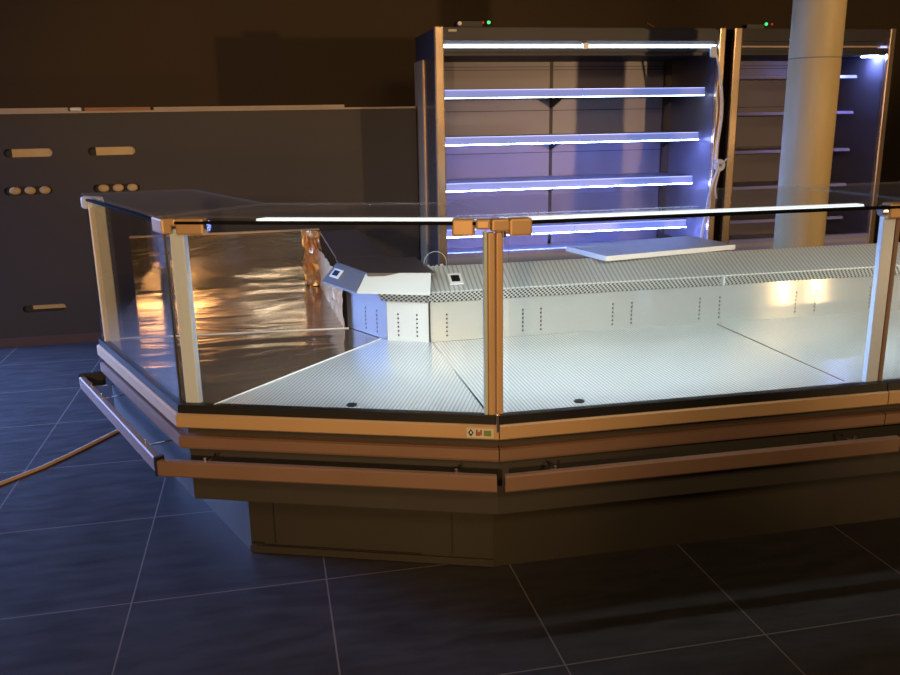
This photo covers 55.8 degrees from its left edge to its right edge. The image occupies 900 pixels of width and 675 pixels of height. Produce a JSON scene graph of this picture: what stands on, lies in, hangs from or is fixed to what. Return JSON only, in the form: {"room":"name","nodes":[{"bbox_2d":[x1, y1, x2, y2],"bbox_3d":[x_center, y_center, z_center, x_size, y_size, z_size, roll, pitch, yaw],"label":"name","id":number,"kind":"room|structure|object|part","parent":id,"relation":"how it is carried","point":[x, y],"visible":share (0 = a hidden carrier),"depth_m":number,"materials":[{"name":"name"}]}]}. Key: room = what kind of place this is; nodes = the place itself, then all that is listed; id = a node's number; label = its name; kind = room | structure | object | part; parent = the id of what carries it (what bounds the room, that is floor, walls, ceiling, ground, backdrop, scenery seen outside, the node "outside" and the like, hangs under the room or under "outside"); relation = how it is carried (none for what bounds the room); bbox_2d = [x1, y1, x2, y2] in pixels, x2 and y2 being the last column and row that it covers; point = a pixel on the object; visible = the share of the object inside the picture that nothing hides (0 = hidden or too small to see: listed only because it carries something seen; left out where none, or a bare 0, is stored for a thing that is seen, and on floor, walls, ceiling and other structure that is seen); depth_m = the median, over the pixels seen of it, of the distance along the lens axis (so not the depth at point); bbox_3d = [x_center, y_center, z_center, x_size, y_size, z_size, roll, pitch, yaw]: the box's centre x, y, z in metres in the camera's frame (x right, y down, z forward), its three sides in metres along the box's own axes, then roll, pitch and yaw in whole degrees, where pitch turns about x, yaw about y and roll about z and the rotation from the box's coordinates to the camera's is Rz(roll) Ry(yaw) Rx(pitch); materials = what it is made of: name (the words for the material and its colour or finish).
{"room":"food shop","nodes":[
{"label":"food shop","id":0,"kind":"room"},
{"bbox_2d":[0,342,899,674],"bbox_3d":[1.204,0.927,2.194,11.100,0.050,12.400,-4,15,-11],"label":"floor","id":1,"kind":"structure","parent":0,"point":[109,565],"depth_m":2.65,"materials":[{"name":"tile"}]},
{"bbox_2d":[0,430,118,485],"bbox_3d":[-1.910,0.611,3.480,0.103,0.017,2.024,7,16,27],"label":"cable","id":2,"kind":"object","parent":1,"relation":"on","point":[61,458],"visible":0.61,"depth_m":3.74,"materials":[{"name":"rubber"}]},
{"bbox_2d":[0,106,419,347],"bbox_3d":[-1.768,-0.763,5.769,3.140,1.512,0.120,-4,15,-11],"label":"wall","id":3,"kind":"structure","parent":1,"relation":"on","point":[212,164],"depth_m":5.65,"materials":[{"name":"paint"}]},
{"bbox_2d":[0,108,69,111],"bbox_3d":[-2.644,-1.443,5.391,0.430,0.022,0.090,-4,15,-11],"label":"wooden board","id":4,"kind":"object","parent":3,"relation":"on","point":[1,109],"visible":0.89,"depth_m":5.35,"materials":[{"name":"brown wood"}]},
{"bbox_3d":[-1.749,-0.052,5.919,3.140,0.060,0.050,-4,15,-11],"label":"skirting","id":5,"kind":"part","parent":3,"relation":"part of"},
{"bbox_2d":[70,107,82,110],"bbox_3d":[-2.386,-1.456,5.426,0.070,0.022,0.055,-4,15,-11],"label":"lump","id":6,"kind":"object","parent":3,"relation":"on","point":[72,108],"visible":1,"depth_m":5.40,"materials":[{"name":"white plastic"}]},
{"bbox_2d":[84,107,151,110],"bbox_3d":[-2.140,-1.477,5.493,0.400,0.020,0.090,-4,15,-11],"label":"wooden board","id":7,"kind":"object","parent":3,"relation":"on","point":[101,108],"visible":0.86,"depth_m":5.45,"materials":[{"name":"brown wood"}]},
{"bbox_2d":[154,105,343,109],"bbox_3d":[-1.324,-1.533,5.659,1.230,0.018,0.090,-4,15,-11],"label":"wooden board","id":8,"kind":"object","parent":3,"relation":"on","point":[274,106],"visible":0.86,"depth_m":5.61,"materials":[{"name":"brown wood"}]},
{"bbox_2d":[118,228,385,336],"bbox_3d":[-0.904,0.017,3.950,1.160,0.893,1.052,-4,15,-11],"label":"counter","id":9,"kind":"object","parent":1,"relation":"on","point":[264,280],"depth_m":4.24,"materials":[{"name":"gold metal"}]},
{"bbox_3d":[-1.129,-0.380,4.341,0.930,0.300,0.020,-4,15,-11],"label":"panel","id":10,"kind":"part","parent":9,"relation":"part of","materials":[{"name":"gold metal"}]},
{"bbox_2d":[320,230,385,258],"bbox_3d":[-0.465,-0.438,3.946,0.220,0.012,0.878,-4,15,-11],"label":"countertop","id":11,"kind":"structure","parent":9,"relation":"on","point":[342,243],"depth_m":3.87,"materials":[{"name":"metal"}]},
{"bbox_2d":[79,196,498,566],"bbox_3d":[-0.647,0.139,2.891,1.434,1.182,1.409,-4,15,-11],"label":"display counter","id":12,"kind":"object","parent":1,"relation":"on","point":[362,440],"depth_m":2.71,"materials":[{"name":"beige metal"}]},
{"bbox_3d":[-1.334,-0.246,3.285,0.058,0.550,0.025,-6,15,-17],"label":"post","id":13,"kind":"part","parent":12,"relation":"part of","materials":[{"name":"silver metal"}]},
{"bbox_3d":[-1.107,-0.167,2.919,0.008,0.565,0.987,-11,17,-33],"label":"glass pane","id":14,"kind":"part","parent":12,"relation":"part of","materials":[{"name":"clear glass"}]},
{"bbox_3d":[-1.104,0.149,2.996,0.038,0.045,1.019,-11,17,-33],"label":"trim","id":15,"kind":"part","parent":12,"relation":"part of","materials":[{"name":"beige metal"}]},
{"bbox_3d":[-1.102,0.216,3.016,0.034,0.040,1.017,-11,17,-33],"label":"trim","id":16,"kind":"part","parent":12,"relation":"part of","materials":[{"name":"grey metal"}]},
{"bbox_3d":[-0.787,-0.056,2.541,0.044,0.540,0.028,1,15,8],"label":"post","id":17,"kind":"part","parent":12,"relation":"part of","materials":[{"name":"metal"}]},
{"bbox_2d":[329,268,342,278],"bbox_3d":[-0.447,-0.252,3.342,0.031,0.033,0.070,-11,17,-33],"label":"display","id":18,"kind":"object","parent":12,"relation":"on","point":[336,273],"visible":1,"depth_m":3.34,"materials":[{"name":"white plastic"}]},
{"bbox_3d":[-0.343,0.259,2.524,0.982,0.045,0.038,1,15,8],"label":"trim","id":19,"kind":"part","parent":12,"relation":"part of","materials":[{"name":"beige metal"}]},
{"bbox_3d":[-0.341,0.327,2.544,0.980,0.040,0.034,1,15,8],"label":"trim","id":20,"kind":"part","parent":12,"relation":"part of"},
{"bbox_3d":[-0.352,-0.057,2.448,0.915,0.565,0.008,1,15,8],"label":"glass pane","id":21,"kind":"part","parent":12,"relation":"part of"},
{"bbox_2d":[336,255,434,275],"bbox_3d":[-0.263,-0.278,3.321,0.327,0.012,0.465,-4,15,-11],"label":"countertop","id":22,"kind":"structure","parent":12,"relation":"on","point":[383,265],"depth_m":3.31,"materials":[{"name":"metal"}]},
{"bbox_3d":[-0.205,-0.200,3.134,0.278,0.075,0.042,2,15,11],"label":"ledge plate","id":23,"kind":"part","parent":12,"relation":"part of","materials":[{"name":"white metal"}]},
{"bbox_2d":[378,294,426,301],"bbox_3d":[-0.178,-0.154,3.199,0.199,0.043,0.040,3,15,15],"label":"grille","id":24,"kind":"object","parent":12,"relation":"attached to","point":[384,297],"depth_m":3.20,"materials":[{"name":"silver metal"}]},
{"bbox_2d":[414,20,726,265],"bbox_3d":[0.783,-1.090,5.885,1.927,2.005,0.770,-4,15,-11],"label":"refrigerator","id":25,"kind":"object","parent":1,"relation":"on","point":[511,121],"visible":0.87,"depth_m":5.92,"materials":[{"name":"metal"}]},
{"bbox_3d":[-0.130,-0.931,5.740,0.030,1.800,0.720,-4,15,-11],"label":"panel","id":26,"kind":"part","parent":25,"relation":"part of","materials":[{"name":"grey metal"}]},
{"bbox_3d":[0.265,-1.273,6.035,0.908,1.300,0.020,-4,15,-11],"label":"panel","id":27,"kind":"part","parent":25,"relation":"part of","materials":[{"name":"white metal"}]},
{"bbox_2d":[445,134,567,136],"bbox_3d":[0.340,-1.357,5.756,0.942,0.016,0.480,-4,15,-11],"label":"shelf","id":28,"kind":"object","parent":25,"relation":"attached to","point":[446,135],"depth_m":5.82,"materials":[{"name":"metal"}]},
{"bbox_2d":[447,221,572,229],"bbox_3d":[0.343,-0.784,5.935,0.942,0.016,0.420,-4,15,-11],"label":"shelf","id":29,"kind":"object","parent":25,"relation":"attached to","point":[545,226],"depth_m":5.80,"materials":[{"name":"metal"}]},
{"bbox_2d":[446,176,573,183],"bbox_3d":[0.341,-1.075,5.844,0.942,0.016,0.450,-4,15,-11],"label":"shelf","id":30,"kind":"object","parent":25,"relation":"attached to","point":[449,179],"depth_m":5.81,"materials":[{"name":"metal"}]},
{"bbox_3d":[0.389,-0.717,5.730,0.942,0.044,0.020,-4,15,-11],"label":"price rail","id":31,"kind":"part","parent":25,"relation":"part of","materials":[{"name":"blue"}]},
{"bbox_3d":[0.391,-1.005,5.625,0.942,0.044,0.020,-4,15,-11],"label":"price rail","id":32,"kind":"part","parent":25,"relation":"part of","materials":[{"name":"blue"}]},
{"bbox_3d":[0.392,-1.283,5.522,0.942,0.044,0.020,-4,15,-11],"label":"price rail","id":33,"kind":"part","parent":25,"relation":"part of","materials":[{"name":"blue"}]},
{"bbox_3d":[0.394,-1.556,5.421,0.942,0.044,0.020,-4,15,-11],"label":"price rail","id":34,"kind":"part","parent":25,"relation":"part of","materials":[{"name":"blue"}]},
{"bbox_3d":[0.721,-1.328,6.118,0.024,1.250,0.017,-4,15,-11],"label":"slotted rail","id":35,"kind":"part","parent":25,"relation":"part of","materials":[{"name":"black plastic"}]},
{"bbox_3d":[1.142,-1.334,6.214,0.838,1.300,0.020,-4,15,-11],"label":"panel","id":36,"kind":"part","parent":25,"relation":"part of","materials":[{"name":"metal"}]},
{"bbox_2d":[558,172,685,179],"bbox_3d":[1.216,-1.136,6.022,0.838,0.016,0.450,-4,15,-11],"label":"shelf","id":37,"kind":"object","parent":25,"relation":"attached to","point":[566,175],"depth_m":6.01,"materials":[{"name":"metal"}]},
{"bbox_2d":[567,218,683,224],"bbox_3d":[1.211,-0.844,6.112,0.826,0.016,0.420,-4,15,-11],"label":"shelf","id":38,"kind":"object","parent":25,"relation":"attached to","point":[664,221],"depth_m":5.95,"materials":[{"name":"metal"}]},
{"bbox_3d":[1.258,-0.777,5.907,0.826,0.044,0.020,-4,15,-11],"label":"price rail","id":39,"kind":"part","parent":25,"relation":"part of","materials":[{"name":"blue"}]},
{"bbox_2d":[568,131,695,134],"bbox_3d":[1.220,-1.418,5.935,0.850,0.016,0.480,-4,15,-11],"label":"shelf","id":40,"kind":"object","parent":25,"relation":"attached to","point":[569,132],"depth_m":5.91,"materials":[{"name":"metal"}]},
{"bbox_3d":[1.265,-1.065,5.803,0.838,0.044,0.020,-4,15,-11],"label":"price rail","id":41,"kind":"part","parent":25,"relation":"part of","materials":[{"name":"blue"}]},
{"bbox_3d":[1.272,-1.344,5.701,0.850,0.044,0.020,-4,15,-11],"label":"price rail","id":42,"kind":"part","parent":25,"relation":"part of","materials":[{"name":"blue"}]},
{"bbox_3d":[1.280,-1.618,5.601,0.862,0.044,0.020,-4,15,-11],"label":"price rail","id":43,"kind":"part","parent":25,"relation":"part of","materials":[{"name":"blue"}]},
{"bbox_3d":[1.559,-1.386,6.289,0.015,1.250,0.017,-4,15,-11],"label":"slotted rail","id":44,"kind":"part","parent":25,"relation":"part of","materials":[{"name":"black metal"}]},
{"bbox_3d":[1.593,-1.365,6.305,0.055,1.300,0.020,-4,15,-11],"label":"corner panel","id":45,"kind":"part","parent":25,"relation":"part of","materials":[{"name":"metal"}]},
{"bbox_2d":[700,46,730,237],"bbox_3d":[1.778,-1.253,5.611,0.188,1.278,0.067,-4,15,-11],"label":"cable","id":46,"kind":"object","parent":25,"relation":"hanging from","point":[713,50],"visible":0.95,"depth_m":5.61,"materials":[{"name":"plastic"}]},
{"bbox_2d":[427,201,899,565],"bbox_3d":[0.625,0.069,3.080,1.329,1.182,1.302,-4,15,-11],"label":"display counter","id":47,"kind":"object","parent":1,"relation":"on","point":[633,404],"depth_m":2.76,"materials":[{"name":"beige metal"}]},
{"bbox_2d":[424,251,446,267],"bbox_3d":[-0.058,-0.294,3.354,0.093,0.092,0.016,-4,15,-11],"label":"ring","id":48,"kind":"object","parent":47,"relation":"on","point":[428,266],"visible":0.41,"depth_m":3.35,"materials":[{"name":"grey metal"}]},
{"bbox_2d":[447,273,463,284],"bbox_3d":[0.020,-0.221,3.205,0.052,0.033,0.059,-4,15,-11],"label":"display","id":49,"kind":"object","parent":47,"relation":"on","point":[454,278],"visible":1,"depth_m":3.20,"materials":[{"name":"white plastic"}]},
{"bbox_3d":[0.116,-0.029,2.391,0.021,0.535,0.022,-4,15,-11],"label":"post","id":50,"kind":"part","parent":47,"relation":"part of","materials":[{"name":"beige metal"}]},
{"bbox_3d":[0.138,-0.030,2.395,0.021,0.535,0.022,-4,15,-11],"label":"post","id":51,"kind":"part","parent":47,"relation":"part of","materials":[{"name":"beige metal"}]},
{"bbox_2d":[427,275,748,302],"bbox_3d":[0.554,-0.190,3.294,1.310,0.042,0.059,-4,15,-11],"label":"grille","id":52,"kind":"object","parent":47,"relation":"attached to","point":[535,290],"depth_m":3.30,"materials":[{"name":"white metal"}]},
{"bbox_2d":[566,236,734,260],"bbox_3d":[0.838,-0.351,3.558,0.634,0.070,0.304,-7,16,-22],"label":"panel","id":53,"kind":"object","parent":47,"relation":"on","point":[634,249],"visible":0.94,"depth_m":3.49,"materials":[{"name":"white plastic"},{"name":"steel"}]},
{"bbox_3d":[0.757,0.296,2.591,1.259,0.040,0.034,-4,15,-11],"label":"trim","id":54,"kind":"part","parent":47,"relation":"part of","materials":[{"name":"brown wood"}]},
{"bbox_3d":[0.759,-0.088,2.496,1.217,0.565,0.008,-4,15,-11],"label":"glass pane","id":55,"kind":"part","parent":47,"relation":"part of","materials":[{"name":"clear glass"}]},
{"bbox_3d":[0.756,0.229,2.572,1.260,0.045,0.038,-4,15,-11],"label":"trim","id":56,"kind":"part","parent":47,"relation":"part of","materials":[{"name":"beige metal"}]},
{"bbox_3d":[1.327,-0.109,2.633,0.042,0.530,0.020,-4,15,-11],"label":"post","id":57,"kind":"part","parent":47,"relation":"part of","materials":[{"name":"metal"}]},
{"bbox_3d":[1.356,-0.111,2.639,0.016,0.530,0.022,-4,15,-11],"label":"post","id":58,"kind":"part","parent":47,"relation":"part of","materials":[{"name":"silver metal"}]},
{"bbox_2d":[713,23,896,251],"bbox_3d":[2.363,-1.198,6.206,1.203,2.003,0.772,-4,15,-11],"label":"refrigerator","id":59,"kind":"object","parent":1,"relation":"on","point":[756,57],"visible":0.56,"depth_m":6.09,"materials":[{"name":"metal"}]},
{"bbox_3d":[1.804,-1.065,6.133,0.030,1.800,0.720,-4,15,-11],"label":"panel","id":60,"kind":"part","parent":59,"relation":"part of","materials":[{"name":"white metal"}]},
{"bbox_3d":[2.089,-0.597,5.895,0.290,0.065,0.006,-4,15,-11],"label":"bin label rail","id":61,"kind":"part","parent":59,"relation":"part of","materials":[{"name":"grey plastic"}]},
{"bbox_3d":[2.267,-1.412,6.442,1.045,1.300,0.020,-4,15,-11],"label":"panel","id":62,"kind":"part","parent":59,"relation":"part of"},
{"bbox_2d":[730,213,839,220],"bbox_3d":[2.335,-0.903,6.366,1.070,0.016,0.380,-4,15,-11],"label":"shelf","id":63,"kind":"object","parent":59,"relation":"attached to","point":[760,217],"depth_m":6.26,"materials":[{"name":"metal"}]},
{"bbox_3d":[2.377,-0.853,6.177,1.070,0.020,0.020,-4,15,-11],"label":"price rail","id":64,"kind":"part","parent":59,"relation":"part of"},
{"bbox_2d":[732,181,840,186],"bbox_3d":[2.331,-1.135,6.306,1.070,0.016,0.380,-4,15,-11],"label":"shelf","id":65,"kind":"object","parent":59,"relation":"attached to","point":[735,183],"depth_m":6.23,"materials":[{"name":"metal"}]},
{"bbox_2d":[735,147,838,150],"bbox_3d":[2.327,-1.377,6.243,1.070,0.016,0.380,-4,15,-11],"label":"shelf","id":66,"kind":"object","parent":59,"relation":"attached to","point":[736,148],"depth_m":6.20,"materials":[{"name":"metal"}]},
{"bbox_3d":[2.373,-1.085,6.117,1.070,0.020,0.020,-4,15,-11],"label":"price rail","id":67,"kind":"part","parent":59,"relation":"part of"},
{"bbox_2d":[740,78,841,80],"bbox_3d":[2.319,-1.866,6.116,1.070,0.016,0.380,-4,15,-11],"label":"shelf","id":68,"kind":"object","parent":59,"relation":"attached to","point":[741,79],"depth_m":6.13,"materials":[{"name":"metal"}]},
{"bbox_3d":[2.369,-1.327,6.054,1.070,0.020,0.020,-4,15,-11],"label":"price rail","id":69,"kind":"part","parent":59,"relation":"part of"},
{"bbox_3d":[2.365,-1.578,5.988,1.070,0.020,0.020,-4,15,-11],"label":"price rail","id":70,"kind":"part","parent":59,"relation":"part of","materials":[{"name":"plastic"}]},
{"bbox_3d":[2.361,-1.815,5.927,1.070,0.020,0.020,-4,15,-11],"label":"price rail","id":71,"kind":"part","parent":59,"relation":"part of","materials":[{"name":"white plastic"}]},
{"bbox_3d":[2.923,-1.143,6.361,0.030,1.800,0.720,-4,15,-11],"label":"panel","id":72,"kind":"part","parent":59,"relation":"part of","materials":[{"name":"black metal"}]},
{"bbox_3d":[2.805,-0.647,6.041,0.335,0.065,0.006,-4,15,-11],"label":"bin label rail","id":73,"kind":"part","parent":59,"relation":"part of","materials":[{"name":"silver metal"}]},
{"bbox_2d":[733,242,899,526],"bbox_3d":[1.827,-0.014,3.323,1.166,1.182,1.304,-4,15,-11],"label":"display counter","id":74,"kind":"object","parent":1,"relation":"on","point":[817,299],"depth_m":3.45,"materials":[{"name":"beige metal"}]},
{"bbox_2d":[744,266,899,283],"bbox_3d":[1.764,-0.275,3.543,1.165,0.042,0.041,-4,15,-11],"label":"grille","id":75,"kind":"object","parent":74,"relation":"attached to","point":[782,274],"depth_m":3.48,"materials":[{"name":"silver metal"}]},
{"bbox_3d":[1.945,0.216,2.825,1.162,0.040,0.036,-4,15,-11],"label":"trim","id":76,"kind":"part","parent":74,"relation":"part of","materials":[{"name":"brown wood"}]},
{"bbox_3d":[1.945,0.148,2.806,1.162,0.045,0.040,-4,15,-11],"label":"trim","id":77,"kind":"part","parent":74,"relation":"part of","materials":[{"name":"beige metal"}]},
{"bbox_2d":[0,0,899,243],"bbox_3d":[-0.111,-2.190,7.596,11.100,3.300,0.100,-4,15,-11],"label":"wall","id":78,"kind":"structure","parent":0,"point":[83,54],"depth_m":7.18,"materials":[{"name":"brown paint"}]},
{"bbox_2d":[773,0,846,248],"bbox_3d":[1.970,-1.445,4.605,0.268,3.300,0.268,-4,15,-11],"label":"round column","id":79,"kind":"structure","parent":0,"point":[817,30],"depth_m":4.57,"materials":[{"name":"paint"}]}
]}

